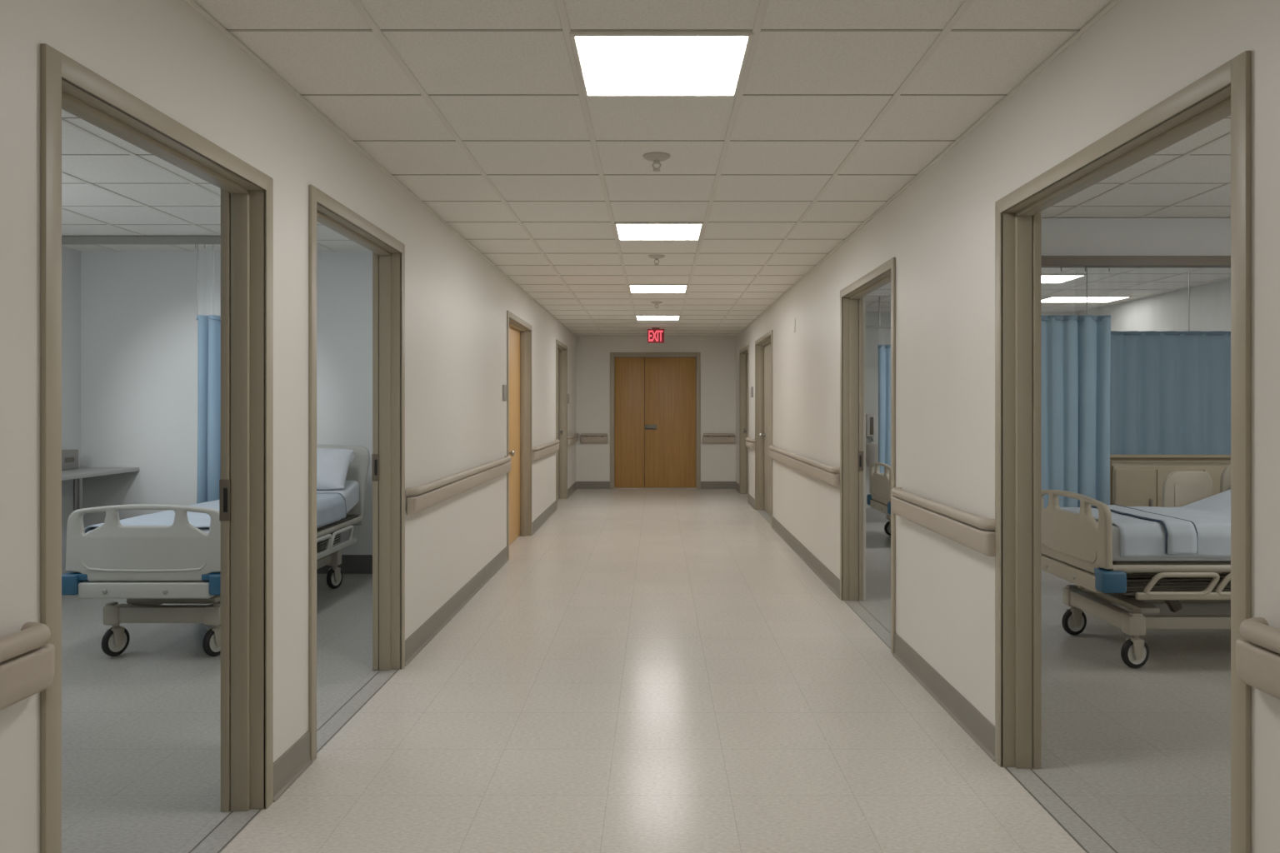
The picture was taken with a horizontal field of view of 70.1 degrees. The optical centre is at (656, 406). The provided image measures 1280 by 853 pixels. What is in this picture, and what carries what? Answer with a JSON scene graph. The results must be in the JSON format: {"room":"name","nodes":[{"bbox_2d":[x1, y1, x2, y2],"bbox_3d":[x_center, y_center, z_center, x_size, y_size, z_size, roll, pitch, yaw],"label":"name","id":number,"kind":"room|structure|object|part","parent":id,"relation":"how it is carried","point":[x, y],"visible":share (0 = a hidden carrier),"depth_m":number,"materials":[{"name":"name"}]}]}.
{"room":"hospital interior","nodes":[
{"label":"hospital interior","id":0,"kind":"room"},
{"bbox_2d":[61,245,80,574],"bbox_3d":[-4.940,0.050,4.075,0.100,2.740,7.350,0,0,0],"label":"wall","id":1,"kind":"structure","parent":0,"point":[71,258],"depth_m":7.61,"materials":[{"name":"paint"}]},
{"bbox_2d":[61,109,369,251],"bbox_3d":[-3.192,-1.342,4.075,3.396,0.056,7.350,0,0,0],"label":"ceiling","id":2,"kind":"structure","parent":0,"point":[112,187],"depth_m":5.75,"materials":[{"name":"tile"}]},
{"bbox_2d":[61,236,220,244],"bbox_3d":[-3.800,-1.284,7.050,1.600,0.058,0.040,0,0,0],"label":"track","id":3,"kind":"object","parent":2,"relation":"attached to","point":[65,240],"visible":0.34,"depth_m":7.03,"materials":[{"name":"grey metal"}]},
{"bbox_2d":[195,244,220,504],"bbox_3d":[-3.423,-0.008,7.050,0.281,2.496,0.067,0,0,0],"label":"privacy curtain","id":4,"kind":"object","parent":3,"relation":"hanging from","point":[208,327],"visible":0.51,"depth_m":7.03,"materials":[{"name":"blue fabric"}]},
{"bbox_3d":[-3.540,-0.978,7.040,0.006,0.555,0.007,0,0,0],"label":"seam cord","id":5,"kind":"part","parent":4,"relation":"part of","materials":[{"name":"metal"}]},
{"bbox_3d":[-3.420,-0.978,7.040,0.006,0.555,0.007,0,0,0],"label":"seam cord","id":6,"kind":"part","parent":4,"relation":"part of","materials":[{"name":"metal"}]},
{"bbox_2d":[80,250,372,554],"bbox_3d":[-3.242,0.050,7.800,3.496,2.740,0.100,0,0,0],"label":"wall","id":7,"kind":"structure","parent":0,"point":[139,308],"depth_m":7.75,"materials":[{"name":"paint"}]},
{"bbox_2d":[316,555,372,574],"bbox_3d":[-2.887,1.339,7.746,2.766,0.159,0.008,0,0,0],"label":"baseboard","id":8,"kind":"structure","parent":7,"relation":"attached to","point":[351,564],"depth_m":7.74,"materials":[{"name":"grey"}]},
{"bbox_2d":[0,0,575,852],"bbox_3d":[-1.472,0.102,6.560,0.170,2.635,18.320,0,0,0],"label":"wall","id":9,"kind":"structure","parent":0,"point":[165,54],"depth_m":3.36,"materials":[{"name":"paint"}]},
{"bbox_2d":[0,621,54,710],"bbox_3d":[-1.355,0.550,0.718,0.071,0.149,2.635,0,0,0],"label":"handrail","id":10,"kind":"object","parent":9,"relation":"attached to","point":[27,662],"visible":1,"depth_m":1.92,"materials":[{"name":"beige plastic"}]},
{"bbox_2d":[40,43,273,852],"bbox_3d":[-1.451,0.301,2.661,0.156,2.238,1.218,0,0,0],"label":"door frame","id":11,"kind":"structure","parent":9,"relation":"in","point":[246,482],"depth_m":3.20,"materials":[{"name":"beige metal"}]},
{"bbox_3d":[-1.511,0.328,3.193,0.036,0.145,0.004,0,0,0],"label":"strike plate","id":12,"kind":"part","parent":11,"relation":"part of","materials":[{"name":"grey metal"}]},
{"bbox_3d":[-1.513,0.319,3.219,0.030,2.202,0.050,0,0,0],"label":"strike post","id":13,"kind":"part","parent":11,"relation":"part of","materials":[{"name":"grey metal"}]},
{"bbox_2d":[308,185,404,761],"bbox_3d":[-1.451,0.268,4.307,0.156,2.305,1.346,0,0,0],"label":"door frame","id":14,"kind":"structure","parent":9,"relation":"in","point":[388,252],"depth_m":4.91,"materials":[{"name":"beige metal"}]},
{"bbox_3d":[-1.511,0.328,4.903,0.036,0.145,0.004,0,0,0],"label":"strike plate","id":15,"kind":"part","parent":14,"relation":"part of","materials":[{"name":"grey metal"}]},
{"bbox_3d":[-1.513,0.285,4.929,0.030,2.269,0.050,0,0,0],"label":"strike post","id":16,"kind":"part","parent":14,"relation":"part of","materials":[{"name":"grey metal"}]},
{"bbox_2d":[184,0,576,337],"bbox_3d":[-1.384,-1.201,6.560,0.006,0.016,18.320,0,0,0],"label":"trim","id":17,"kind":"structure","parent":9,"relation":"attached to","point":[191,2],"depth_m":3.75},
{"bbox_2d":[273,481,576,802],"bbox_3d":[-1.378,1.355,7.855,0.018,0.129,15.710,0,0,0],"label":"baseboard","id":18,"kind":"structure","parent":9,"relation":"attached to","point":[295,761],"depth_m":5.47,"materials":[{"name":"grey rubber"}]},
{"bbox_2d":[405,455,511,514],"bbox_3d":[-1.355,0.525,6.695,0.071,0.149,3.330,0,0,0],"label":"handrail","id":19,"kind":"object","parent":9,"relation":"attached to","point":[422,497],"visible":1,"depth_m":5.94,"materials":[{"name":"beige plastic"}]},
{"bbox_2d":[502,385,506,400],"bbox_3d":[-1.381,-0.125,8.280,0.016,0.145,0.150,0,0,0],"label":"plaque","id":20,"kind":"object","parent":9,"relation":"attached to","point":[504,387],"visible":1,"depth_m":8.24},
{"bbox_2d":[506,310,532,559],"bbox_3d":[-1.465,0.265,9.250,0.184,2.310,1.620,0,0,0],"label":"door","id":21,"kind":"structure","parent":9,"relation":"in","point":[519,332],"depth_m":9.89,"materials":[{"name":"brown wood"}]},
{"bbox_3d":[-1.455,0.465,9.076,0.080,0.064,0.064,0,0,0],"label":"knob","id":22,"kind":"part","parent":21,"relation":"part of","materials":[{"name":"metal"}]},
{"bbox_2d":[532,440,559,460],"bbox_3d":[-1.355,0.525,11.300,0.071,0.149,2.400,0,0,0],"label":"handrail","id":23,"kind":"object","parent":9,"relation":"attached to","point":[539,452],"visible":0.98,"depth_m":10.89,"materials":[{"name":"beige plastic"}]},
{"bbox_2d":[555,339,567,509],"bbox_3d":[-1.465,0.247,13.305,0.184,2.346,1.510,0,0,0],"label":"door","id":24,"kind":"structure","parent":9,"relation":"in","point":[561,349],"depth_m":13.99,"materials":[{"name":"beige metal"}]},
{"bbox_2d":[567,433,579,445],"bbox_3d":[-1.355,0.525,14.840,0.071,0.149,1.480,0,0,0],"label":"handrail","id":25,"kind":"object","parent":9,"relation":"attached to","point":[572,439],"visible":1,"depth_m":14.48,"materials":[{"name":"beige plastic"}]},
{"bbox_2d":[61,489,1230,852],"bbox_3d":[0.505,1.445,6.560,10.790,0.050,18.320,0,0,0],"label":"floor","id":26,"kind":"structure","parent":0,"point":[649,671],"depth_m":4.07,"materials":[{"name":"plastic"}]},
{"bbox_2d":[61,467,139,511],"bbox_3d":[-4.639,0.968,5.973,0.498,0.905,3.546,0,0,0],"label":"desk","id":27,"kind":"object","parent":26,"relation":"on","point":[77,475],"depth_m":7.09,"materials":[{"name":"grey laminate"}]},
{"bbox_2d":[61,449,78,470],"bbox_3d":[-4.829,0.434,7.420,0.113,0.160,0.240,0,0,0],"label":"box","id":28,"kind":"object","parent":27,"relation":"on","point":[69,457],"visible":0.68,"depth_m":7.43,"materials":[{"name":"grey plastic"}]},
{"bbox_3d":[-4.473,0.984,7.050,0.075,0.873,0.040,0,0,0],"label":"leg","id":29,"kind":"part","parent":27,"relation":"part of","materials":[{"name":"metal"}]},
{"bbox_2d":[61,467,139,480],"bbox_3d":[-4.639,0.531,5.973,0.498,0.033,3.546,0,0,0],"label":"countertop","id":30,"kind":"structure","parent":27,"relation":"on","point":[82,472],"depth_m":7.28,"materials":[{"name":"grey laminate"}]},
{"bbox_2d":[61,445,369,656],"bbox_3d":[-2.795,0.865,6.213,0.910,1.109,2.518,0,0,0],"label":"hospital bed","id":31,"kind":"object","parent":26,"relation":"on","point":[179,562],"visible":0.59,"depth_m":4.98,"materials":[{"name":"plastic"}]},
{"bbox_3d":[-2.795,0.745,4.997,0.870,0.417,0.049,0,0,0],"label":"footboard","id":32,"kind":"part","parent":31,"relation":"part of","materials":[{"name":"plastic"}]},
{"bbox_2d":[84,492,346,533],"bbox_3d":[-2.794,0.753,6.028,0.851,0.194,1.919,0,0,0],"label":"blanket","id":33,"kind":"object","parent":31,"relation":"on","point":[331,507],"visible":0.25,"depth_m":6.07,"materials":[{"name":"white fabric"}]},
{"bbox_3d":[-2.795,1.167,6.147,0.660,0.135,2.015,0,0,0],"label":"frame","id":34,"kind":"part","parent":31,"relation":"part of","materials":[{"name":"paint"}]},
{"bbox_3d":[-2.795,0.736,6.225,0.780,0.274,2.360,0,0,0],"label":"mattress","id":35,"kind":"part","parent":31,"relation":"part of","materials":[{"name":"fabric"}]},
{"bbox_2d":[316,448,353,489],"bbox_3d":[-2.775,0.490,7.186,0.706,0.318,0.274,0,0,2],"label":"pillow","id":36,"kind":"object","parent":31,"relation":"on","point":[332,465],"visible":0.36,"depth_m":7.12,"materials":[{"name":"fabric"}]},
{"bbox_3d":[-2.360,0.992,6.610,0.028,0.146,1.080,0,0,0],"label":"rail","id":37,"kind":"part","parent":31,"relation":"part of","materials":[{"name":"plastic"}]},
{"bbox_3d":[-2.795,0.883,6.225,0.760,0.017,2.330,0,0,0],"label":"deck panel","id":38,"kind":"part","parent":31,"relation":"part of","materials":[{"name":"beige plastic"}]},
{"bbox_3d":[-2.795,0.906,6.232,0.868,0.048,2.419,0,0,0],"label":"deck frame","id":39,"kind":"part","parent":31,"relation":"part of","materials":[{"name":"paint"}]},
{"bbox_3d":[-2.795,0.640,7.450,0.902,0.659,0.045,0,0,0],"label":"headboard","id":40,"kind":"part","parent":31,"relation":"part of","materials":[{"name":"plastic"}]},
{"bbox_2d":[866,462,890,535],"bbox_3d":[3.468,0.895,9.650,2.268,1.050,0.990,0,0,0],"label":"hospital bed","id":41,"kind":"object","parent":26,"relation":"on","point":[879,497],"visible":0.12,"depth_m":9.69,"materials":[{"name":"beige plastic"}]},
{"bbox_3d":[2.377,0.805,9.650,0.049,0.417,0.950,0,0,0],"label":"footboard","id":42,"kind":"part","parent":41,"relation":"part of","materials":[{"name":"beige plastic"}]},
{"bbox_3d":[3.402,1.167,9.650,1.765,0.135,0.810,0,0,0],"label":"frame","id":43,"kind":"part","parent":41,"relation":"part of","materials":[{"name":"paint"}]},
{"bbox_2d":[1041,465,1230,668],"bbox_3d":[3.538,0.789,5.316,2.372,1.262,1.002,0,0,0],"label":"hospital bed","id":44,"kind":"object","parent":26,"relation":"on","point":[1082,550],"visible":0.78,"depth_m":5.01,"materials":[{"name":"beige plastic"}]},
{"bbox_3d":[2.397,0.705,5.310,0.049,0.417,0.950,0,0,0],"label":"footboard","id":45,"kind":"part","parent":44,"relation":"part of","materials":[{"name":"beige plastic"}]},
{"bbox_2d":[1060,489,1230,557],"bbox_3d":[3.213,0.592,5.310,1.488,0.429,0.947,0,0,0],"label":"blanket","id":46,"kind":"object","parent":44,"relation":"on","point":[1202,528],"visible":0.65,"depth_m":4.87,"materials":[{"name":"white fabric"}]},
{"bbox_3d":[3.473,1.167,5.310,1.865,0.135,0.810,0,0,0],"label":"frame","id":47,"kind":"part","parent":44,"relation":"part of","materials":[{"name":"paint"}]},
{"bbox_3d":[3.550,0.495,5.310,2.210,0.676,0.860,0,0,0],"label":"mattress","id":48,"kind":"part","parent":44,"relation":"part of","materials":[{"name":"fabric"}]},
{"bbox_3d":[3.557,0.866,5.310,2.269,0.048,0.948,0,0,0],"label":"deck frame","id":49,"kind":"part","parent":44,"relation":"part of","materials":[{"name":"paint"}]},
{"bbox_3d":[3.550,0.844,5.310,2.180,0.017,0.840,0,0,0],"label":"deck panel","id":50,"kind":"part","parent":44,"relation":"part of","materials":[{"name":"beige plastic"}]},
{"bbox_3d":[2.985,0.952,4.835,0.890,0.146,0.028,0,0,0],"label":"rail","id":51,"kind":"part","parent":44,"relation":"part of","materials":[{"name":"beige plastic"}]},
{"bbox_3d":[3.364,0.615,5.795,0.325,0.410,0.040,0,0,0],"label":"raised rail","id":52,"kind":"part","parent":44,"relation":"part of","materials":[{"name":"beige plastic"}]},
{"bbox_3d":[3.959,0.570,5.797,0.775,0.420,0.035,0,0,0],"label":"raised rail","id":53,"kind":"part","parent":44,"relation":"part of","materials":[{"name":"beige plastic"}]},
{"bbox_2d":[1077,455,1230,604],"bbox_3d":[3.969,0.894,6.763,1.522,1.052,0.495,0,0,0],"label":"base cabinet","id":54,"kind":"object","parent":26,"relation":"on","point":[1135,480],"visible":0.26,"depth_m":6.54,"materials":[{"name":"beige laminate"}]},
{"bbox_3d":[3.250,0.905,6.760,0.060,1.030,0.380,0,0,0],"label":"panel","id":55,"kind":"part","parent":54,"relation":"part of","materials":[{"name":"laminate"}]},
{"bbox_3d":[3.435,0.890,6.542,0.290,0.880,0.016,0,0,0],"label":"door","id":56,"kind":"part","parent":54,"relation":"part of","materials":[{"name":"beige laminate"}]},
{"bbox_3d":[3.538,0.730,6.524,0.015,0.140,0.019,0,0,0],"label":"handle","id":57,"kind":"part","parent":54,"relation":"part of","materials":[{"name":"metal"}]},
{"bbox_3d":[3.752,0.890,6.542,0.335,0.880,0.016,0,0,0],"label":"door","id":58,"kind":"part","parent":54,"relation":"part of","materials":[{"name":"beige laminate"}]},
{"bbox_3d":[4.093,0.890,6.542,0.335,0.880,0.016,0,0,0],"label":"door","id":59,"kind":"part","parent":54,"relation":"part of","materials":[{"name":"beige laminate"}]},
{"bbox_2d":[192,0,1113,336],"bbox_3d":[-0.011,-1.237,6.560,2.752,0.056,18.320,0,0,0],"label":"ceiling","id":60,"kind":"structure","parent":0,"point":[479,109],"depth_m":3.87,"materials":[{"name":"tile"}]},
{"bbox_2d":[647,327,664,343],"bbox_3d":[-0.012,-1.097,14.048,0.256,0.234,0.044,0,0,0],"label":"exit sign","id":61,"kind":"object","parent":60,"relation":"hanging from","point":[655,335],"visible":1,"depth_m":14.03,"materials":[{"name":"red plastic"}]},
{"bbox_2d":[642,151,670,171],"bbox_3d":[0.000,-1.179,4.420,0.136,0.075,0.136,0,0,0],"label":"sprinkler","id":62,"kind":"object","parent":60,"relation":"attached to","point":[656,157],"visible":1,"depth_m":4.39,"materials":[{"name":"white metal"}]},
{"bbox_3d":[0.000,-1.205,4.420,0.136,0.024,0.136,0,0,0],"label":"plate","id":63,"kind":"part","parent":62,"relation":"part of","materials":[{"name":"white metal"}]},
{"bbox_2d":[648,254,664,264],"bbox_3d":[0.000,-1.179,7.350,0.136,0.075,0.136,0,0,0],"label":"sprinkler","id":64,"kind":"object","parent":60,"relation":"attached to","point":[656,257],"visible":1,"depth_m":7.32,"materials":[{"name":"white metal"}]},
{"bbox_3d":[0.000,-1.205,7.350,0.136,0.024,0.136,0,0,0],"label":"plate","id":65,"kind":"part","parent":64,"relation":"part of","materials":[{"name":"white metal"}]},
{"bbox_2d":[650,301,662,308],"bbox_3d":[0.000,-1.179,10.600,0.136,0.075,0.136,0,0,0],"label":"sprinkler","id":66,"kind":"object","parent":60,"relation":"attached to","point":[653,302],"visible":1,"depth_m":10.57,"materials":[{"name":"white metal"}]},
{"bbox_3d":[0.000,-1.205,10.600,0.136,0.024,0.136,0,0,0],"label":"plate","id":67,"kind":"part","parent":66,"relation":"part of","materials":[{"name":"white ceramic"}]},
{"bbox_2d":[635,315,679,319],"bbox_3d":[0.016,-1.208,12.429,0.599,0.011,0.599,0,0,0],"label":"recessed light","id":68,"kind":"object","parent":60,"relation":"in","point":[637,317],"visible":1,"depth_m":12.39,"materials":[{"name":"white plastic"}]},
{"bbox_2d":[628,285,688,293],"bbox_3d":[0.016,-1.208,9.369,0.599,0.011,0.599,0,0,0],"label":"recessed light","id":69,"kind":"object","parent":60,"relation":"in","point":[632,288],"visible":1,"depth_m":9.33,"materials":[{"name":"white plastic"}]},
{"bbox_2d":[613,222,704,240],"bbox_3d":[0.016,-1.208,6.309,0.599,0.011,0.599,0,0,0],"label":"recessed light","id":70,"kind":"object","parent":60,"relation":"in","point":[624,231],"visible":1,"depth_m":6.27,"materials":[{"name":"white plastic"}]},
{"bbox_2d":[569,31,754,97],"bbox_3d":[0.016,-1.208,3.249,0.599,0.011,0.599,0,0,0],"label":"recessed light","id":71,"kind":"object","parent":60,"relation":"in","point":[609,64],"visible":1,"depth_m":3.19,"materials":[{"name":"white plastic"}]},
{"bbox_2d":[575,335,735,488],"bbox_3d":[-0.011,0.102,15.795,3.152,2.635,0.150,0,0,0],"label":"wall","id":72,"kind":"structure","parent":0,"point":[592,354],"depth_m":15.72,"materials":[{"name":"paint"}]},
{"bbox_2d":[580,433,608,443],"bbox_3d":[-1.073,0.546,15.688,0.474,0.167,0.064,0,0,0],"label":"handrail","id":73,"kind":"object","parent":72,"relation":"attached to","point":[585,437],"visible":1,"depth_m":15.66,"materials":[{"name":"beige plastic"}]},
{"bbox_2d":[610,352,700,489],"bbox_3d":[-0.025,0.244,15.775,1.563,2.352,0.170,0,0,0],"label":"door","id":74,"kind":"structure","parent":72,"relation":"in","point":[655,397],"depth_m":15.75,"materials":[{"name":"brown wood"}]},
{"bbox_3d":[-0.102,0.357,15.723,0.215,0.090,0.066,0,0,0],"label":"lever handle","id":75,"kind":"part","parent":74,"relation":"part of","materials":[{"name":"metal"}]},
{"bbox_2d":[576,481,734,489],"bbox_3d":[-0.011,1.355,15.716,2.732,0.129,0.008,0,0,0],"label":"baseboard","id":76,"kind":"structure","parent":72,"relation":"attached to","point":[580,485],"depth_m":15.71,"materials":[{"name":"grey rubber"}]},
{"bbox_2d":[576,336,735,337],"bbox_3d":[-0.011,-1.201,15.717,2.738,0.016,0.006,0,0,0],"label":"trim","id":77,"kind":"structure","parent":72,"relation":"attached to","point":[577,337],"depth_m":15.71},
{"bbox_2d":[702,433,734,443],"bbox_3d":[1.066,0.546,15.688,0.558,0.167,0.064,0,0,0],"label":"handrail","id":78,"kind":"object","parent":72,"relation":"attached to","point":[707,437],"visible":1,"depth_m":15.66,"materials":[{"name":"beige plastic"}]},
{"bbox_2d":[865,312,1077,507],"bbox_3d":[3.736,0.050,12.850,4.528,2.740,0.100,0,0,0],"label":"wall","id":79,"kind":"structure","parent":0,"point":[874,337],"depth_m":12.80,"materials":[{"name":"paint"}]},
{"bbox_2d":[865,414,874,437],"bbox_3d":[2.985,0.265,12.752,0.120,0.320,0.100,0,0,0],"label":"soap dispenser","id":80,"kind":"object","parent":79,"relation":"attached to","point":[870,418],"visible":0.91,"depth_m":12.71,"materials":[{"name":"white plastic"}]},
{"bbox_2d":[865,438,878,466],"bbox_3d":[3.000,0.640,12.601,0.400,0.401,0.402,0,0,0],"label":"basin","id":81,"kind":"object","parent":79,"relation":"attached to","point":[872,449],"visible":0.44,"depth_m":12.46,"materials":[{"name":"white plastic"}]},
{"bbox_2d":[735,0,1279,852],"bbox_3d":[1.450,0.102,6.560,0.170,2.635,18.320,0,0,0],"label":"wall","id":82,"kind":"structure","parent":0,"point":[939,231],"depth_m":3.91,"materials":[{"name":"paint"}]},
{"bbox_2d":[739,345,749,502],"bbox_3d":[1.443,0.253,14.195,0.184,2.335,1.410,0,0,0],"label":"door frame","id":83,"kind":"structure","parent":82,"relation":"in","point":[744,352],"depth_m":14.83,"materials":[{"name":"beige metal"}]},
{"bbox_2d":[745,437,754,449],"bbox_3d":[1.333,0.525,13.020,0.071,0.149,0.800,0,0,0],"label":"handrail","id":84,"kind":"object","parent":82,"relation":"attached to","point":[749,442],"visible":0.99,"depth_m":12.75,"materials":[{"name":"beige plastic"}]},
{"bbox_2d":[750,386,753,397],"bbox_3d":[1.359,-0.205,12.980,0.016,0.150,0.240,0,0,0],"label":"plaque","id":85,"kind":"object","parent":82,"relation":"attached to","point":[752,387],"visible":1,"depth_m":12.92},
{"bbox_2d":[755,330,772,526],"bbox_3d":[1.443,0.259,11.640,0.184,2.322,1.840,0,0,0],"label":"door","id":86,"kind":"structure","parent":82,"relation":"in","point":[763,345],"depth_m":12.49,"materials":[{"name":"beige wood"}]},
{"bbox_2d":[793,318,795,332],"bbox_3d":[1.363,-0.800,9.020,0.008,0.130,0.100,0,0,0],"label":"wall sensor","id":87,"kind":"object","parent":82,"relation":"attached to","point":[794,320],"visible":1,"depth_m":8.99,"materials":[{"name":"white plastic"}]},
{"bbox_2d":[769,445,839,487],"bbox_3d":[1.333,0.525,8.690,0.071,0.149,3.860,0,0,0],"label":"handrail","id":88,"kind":"object","parent":82,"relation":"attached to","point":[826,473],"visible":0.99,"depth_m":7.85,"materials":[{"name":"beige plastic"}]},
{"bbox_2d":[735,481,994,761],"bbox_3d":[1.356,1.355,7.855,0.018,0.129,15.710,0,0,0],"label":"baseboard","id":89,"kind":"structure","parent":82,"relation":"attached to","point":[982,731],"depth_m":4.53,"materials":[{"name":"grey rubber"}]},
{"bbox_2d":[840,257,895,654],"bbox_3d":[1.429,0.283,5.970,0.156,2.274,1.520,0,0,0],"label":"door frame","id":90,"kind":"structure","parent":82,"relation":"in","point":[851,297],"depth_m":6.66,"materials":[{"name":"beige metal"}]},
{"bbox_3d":[1.491,0.301,6.679,0.030,2.238,0.050,0,0,0],"label":"strike post","id":91,"kind":"part","parent":90,"relation":"part of","materials":[{"name":"metal"}]},
{"bbox_3d":[1.489,0.398,6.653,0.036,0.145,0.004,0,0,0],"label":"strike plate","id":92,"kind":"part","parent":90,"relation":"part of","materials":[{"name":"grey metal"}]},
{"bbox_2d":[735,0,1121,337],"bbox_3d":[1.362,-1.201,6.560,0.006,0.016,18.320,0,0,0],"label":"trim","id":93,"kind":"structure","parent":82,"relation":"attached to","point":[1114,2],"depth_m":3.75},
{"bbox_2d":[890,487,995,556],"bbox_3d":[1.333,0.525,4.378,0.071,0.149,1.485,0,0,0],"label":"handrail","id":94,"kind":"object","parent":82,"relation":"attached to","point":[973,532],"visible":1,"depth_m":4.09,"materials":[{"name":"beige plastic"}]},
{"bbox_2d":[995,50,1250,852],"bbox_3d":[1.429,0.301,2.869,0.155,2.238,1.553,0,0,0],"label":"door frame","id":95,"kind":"structure","parent":82,"relation":"in","point":[1224,92],"depth_m":3.57,"materials":[{"name":"beige metal"}]},
{"bbox_3d":[1.491,0.319,3.595,0.030,2.202,0.050,0,0,0],"label":"strike post","id":96,"kind":"part","parent":95,"relation":"part of","materials":[{"name":"metal"}]},
{"bbox_2d":[1235,617,1279,699],"bbox_3d":[1.333,0.550,0.740,0.071,0.149,2.680,0,0,0],"label":"handrail","id":97,"kind":"object","parent":82,"relation":"attached to","point":[1257,656],"visible":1,"depth_m":1.98,"materials":[{"name":"beige plastic"}]},
{"bbox_2d":[865,115,1230,313],"bbox_3d":[3.686,-1.342,6.600,4.428,0.056,12.400,0,0,0],"label":"ceiling","id":98,"kind":"structure","parent":0,"point":[1190,177],"depth_m":5.99,"materials":[{"name":"tile"}]},
{"bbox_2d":[865,296,890,328],"bbox_3d":[2.925,-1.129,10.950,1.150,0.379,0.030,0,0,0],"label":"track","id":99,"kind":"object","parent":98,"relation":"hanging from","point":[879,326],"visible":0.28,"depth_m":10.94,"materials":[{"name":"metal"}]},
{"bbox_3d":[2.925,-0.953,10.950,1.150,0.025,0.030,0,0,0],"label":"rail","id":100,"kind":"part","parent":99,"relation":"part of","materials":[{"name":"grey metal"}]},
{"bbox_3d":[3.000,-1.141,10.950,0.667,0.356,0.018,0,0,0],"label":"hanger rod","id":101,"kind":"part","parent":99,"relation":"part of","materials":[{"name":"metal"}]},
{"bbox_2d":[877,328,890,472],"bbox_3d":[2.954,0.089,10.949,0.600,2.061,0.046,0,0,0],"label":"privacy curtain","id":102,"kind":"object","parent":99,"relation":"hanging from","point":[884,351],"visible":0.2,"depth_m":10.94,"materials":[{"name":"blue fabric"}]},
{"bbox_2d":[1041,274,1086,283],"bbox_3d":[4.000,-1.313,9.400,0.599,0.011,0.599,0,0,0],"label":"recessed light","id":103,"kind":"object","parent":98,"relation":"in","point":[1046,278],"visible":0.48,"depth_m":9.29,"materials":[{"name":"white plastic"}]},
{"bbox_2d":[1041,296,1132,302],"bbox_3d":[5.200,-1.313,11.200,0.974,0.011,0.599,0,0,0],"label":"recessed light","id":104,"kind":"object","parent":98,"relation":"in","point":[1050,299],"visible":0.78,"depth_m":11.17,"materials":[{"name":"white plastic"}]},
{"bbox_3d":[4.525,-1.250,7.500,2.650,0.139,0.040,0,0,0],"label":"track","id":105,"kind":"object","parent":98,"relation":"hanging from","visible":0},
{"bbox_2d":[1110,268,1230,454],"bbox_3d":[4.416,-0.005,7.502,1.982,2.351,0.072,0,0,0],"label":"privacy curtain","id":106,"kind":"object","parent":105,"relation":"hanging from","point":[1170,391],"visible":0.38,"depth_m":7.49,"materials":[{"name":"blue fabric"}]},
{"bbox_3d":[4.370,-0.897,7.490,0.006,0.565,0.007,0,0,0],"label":"seam cord","id":107,"kind":"part","parent":106,"relation":"part of","materials":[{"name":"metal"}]},
{"bbox_2d":[1041,218,1230,255],"bbox_3d":[3.686,-1.175,6.410,4.426,0.279,0.100,0,0,0],"label":"wall","id":108,"kind":"structure","parent":0,"point":[1060,237],"depth_m":6.36,"materials":[{"name":"paint"}]},
{"bbox_2d":[1041,255,1230,268],"bbox_3d":[3.686,-0.999,6.300,4.388,0.068,0.100,0,0,0],"label":"track","id":109,"kind":"object","parent":108,"relation":"attached to","point":[1047,262],"visible":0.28,"depth_m":6.25,"materials":[{"name":"beige metal"}]},
{"bbox_2d":[1041,266,1110,509],"bbox_3d":[2.709,0.067,6.311,0.849,2.066,0.059,0,0,0],"label":"privacy curtain","id":110,"kind":"object","parent":109,"relation":"hanging from","point":[1076,350],"visible":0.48,"depth_m":6.30,"materials":[{"name":"blue fabric"}]},
{"bbox_3d":[2.970,-0.795,6.300,0.006,0.340,0.007,0,0,0],"label":"seam cord","id":111,"kind":"part","parent":110,"relation":"part of","materials":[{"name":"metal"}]},
{"bbox_2d":[1077,278,1230,331],"bbox_3d":[5.950,0.050,6.600,0.100,2.740,12.400,0,0,0],"label":"wall","id":112,"kind":"structure","parent":0,"point":[1209,303],"depth_m":10.33,"materials":[{"name":"paint"}]}
]}

